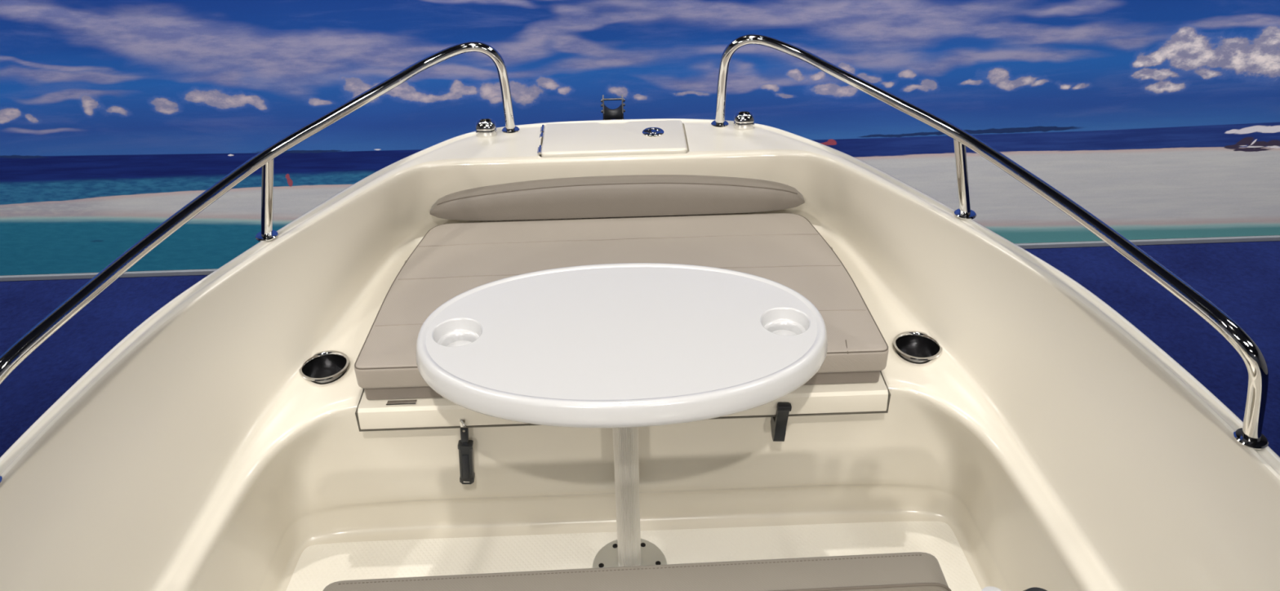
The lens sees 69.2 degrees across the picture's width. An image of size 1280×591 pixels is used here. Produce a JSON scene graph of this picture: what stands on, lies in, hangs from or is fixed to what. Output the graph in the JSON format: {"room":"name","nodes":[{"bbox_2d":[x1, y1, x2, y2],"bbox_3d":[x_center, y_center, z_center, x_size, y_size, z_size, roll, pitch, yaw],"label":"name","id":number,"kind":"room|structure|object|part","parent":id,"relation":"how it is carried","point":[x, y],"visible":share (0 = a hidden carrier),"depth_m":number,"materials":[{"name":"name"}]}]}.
{"room":"boat deck","nodes":[
{"label":"boat deck","id":0,"kind":"room"},
{"bbox_2d":[0,240,1279,457],"bbox_3d":[0.050,2.299,1.196,11.000,0.100,9.500,-2,33,-1],"label":"floor","id":1,"kind":"structure","parent":0,"point":[1242,280],"depth_m":4.51,"materials":[{"name":"blue liquid"}]},
{"bbox_3d":[0.014,1.537,1.773,1.400,0.550,1.220,-2,33,-1],"label":"cradle","id":2,"kind":"object","parent":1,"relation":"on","visible":0},
{"bbox_2d":[0,34,1279,590],"bbox_3d":[-0.007,0.734,1.488,2.044,1.406,3.283,-2,33,-1],"label":"motorboat","id":3,"kind":"object","parent":2,"relation":"on","point":[1016,432],"visible":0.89,"depth_m":1.96,"materials":[{"name":"cream gelcoat fibreglass"},{"name":"polished steel"},{"name":"taupe vinyl"}]},
{"bbox_3d":[-0.704,-0.194,1.879,0.172,0.254,1.482,13,35,20],"label":"bow rail","id":4,"kind":"part","parent":3,"relation":"part of","materials":[{"name":"silver metal"}]},
{"bbox_3d":[-0.369,0.301,1.955,0.016,0.064,0.016,1,30,-3],"label":"latch arm","id":5,"kind":"part","parent":3,"relation":"part of","materials":[{"name":"black rubber"}]},
{"bbox_3d":[-0.100,-0.487,2.554,0.004,0.097,0.160,-2,33,-1],"label":"cheek plate","id":6,"kind":"part","parent":3,"relation":"part of","materials":[{"name":"grey metal"}]},
{"bbox_3d":[-0.068,-0.407,2.424,0.370,0.023,0.192,-2,33,-1],"label":"anchor locker lid","id":7,"kind":"part","parent":3,"relation":"part of","materials":[{"name":"white plastic"}]},
{"bbox_2d":[430,174,804,220],"bbox_3d":[-0.057,-0.262,2.372,0.956,0.093,0.094,-2,33,-1],"label":"bolster cushion","id":8,"kind":"object","parent":3,"relation":"on","point":[634,195],"visible":0.99,"depth_m":2.34,"materials":[{"name":"beige leather"}]},
{"bbox_2d":[415,262,827,568],"bbox_3d":[-0.028,0.329,1.885,0.760,0.655,0.466,-2,33,-1],"label":"pedestal table","id":9,"kind":"object","parent":3,"relation":"on","point":[624,348],"visible":0.92,"depth_m":1.67,"materials":[{"name":"white plastic"}]},
{"bbox_3d":[-0.023,0.597,2.058,0.166,0.016,0.166,-2,33,-1],"label":"plate","id":10,"kind":"part","parent":9,"relation":"part of","materials":[{"name":"white"}]},
{"bbox_2d":[354,213,888,399],"bbox_3d":[-0.044,0.001,2.131,1.080,0.096,0.604,-2,33,-1],"label":"sunpad cushion","id":11,"kind":"object","parent":3,"relation":"on","point":[451,260],"visible":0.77,"depth_m":2.17,"materials":[{"name":"beige leather"}]},
{"bbox_2d":[364,370,879,399],"bbox_3d":[-0.043,0.026,2.148,1.060,0.036,0.583,-2,33,-1],"label":"cushion","id":12,"kind":"object","parent":11,"relation":"on","point":[400,390],"depth_m":1.90,"materials":[{"name":"beige plastic"}]},
{"bbox_3d":[-0.047,-0.488,2.556,0.004,0.097,0.160,-2,33,-1],"label":"cheek plate","id":13,"kind":"part","parent":3,"relation":"part of","materials":[{"name":"grey metal"}]},
{"bbox_3d":[-0.042,0.080,2.148,1.085,0.051,0.586,-2,33,-1],"label":"storage lid","id":14,"kind":"part","parent":3,"relation":"part of","materials":[{"name":"white plastic"}]},
{"bbox_3d":[0.020,-0.429,2.428,0.020,0.004,0.012,-2,33,-1],"label":"latch lever","id":15,"kind":"part","parent":3,"relation":"part of","materials":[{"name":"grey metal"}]},
{"bbox_3d":[0.613,-0.237,1.906,0.172,0.254,1.482,-17,36,-23],"label":"bow rail","id":16,"kind":"part","parent":3,"relation":"part of","materials":[{"name":"silver metal"}]},
{"bbox_3d":[0.133,0.891,1.287,1.180,0.360,0.680,-2,33,-1],"label":"trim","id":17,"kind":"structure","parent":3,"relation":"on","visible":0},
{"bbox_2d":[323,552,951,590],"bbox_3d":[-0.006,0.616,1.565,1.009,0.390,0.079,-2,33,-2],"label":"seat cushion","id":18,"kind":"object","parent":17,"relation":"attached to","point":[900,571],"visible":1,"depth_m":1.47,"materials":[{"name":"beige leather"}]},
{"bbox_2d":[982,586,1001,590],"bbox_3d":[0.537,0.501,1.435,0.044,0.119,0.044,-2,33,-1],"label":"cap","id":19,"kind":"object","parent":17,"relation":"on","point":[986,588],"visible":1,"depth_m":1.41,"materials":[{"name":"white plastic"}]},
{"bbox_2d":[1023,587,1046,590],"bbox_3d":[0.605,0.506,1.429,0.064,0.116,0.064,-2,33,-1],"label":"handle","id":20,"kind":"object","parent":17,"relation":"on","point":[1030,588],"visible":1,"depth_m":1.42,"materials":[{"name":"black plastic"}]},
{"bbox_3d":[-0.151,-2.277,3.749,11.000,4.800,0.225,-2,33,-1],"label":"wall","id":21,"kind":"structure","parent":0,"visible":0},
{"bbox_2d":[0,235,1279,281],"bbox_3d":[-0.108,-0.202,4.934,11.000,0.028,0.050,-2,33,-1],"label":"baseboard","id":22,"kind":"structure","parent":21,"relation":"attached to","point":[1266,237],"depth_m":4.96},
{"bbox_2d":[0,0,1279,275],"bbox_3d":[-0.136,-1.666,3.983,10.400,3.460,0.020,-2,33,-1],"label":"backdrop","id":23,"kind":"structure","parent":21,"relation":"attached to","point":[1159,119],"depth_m":4.43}
]}

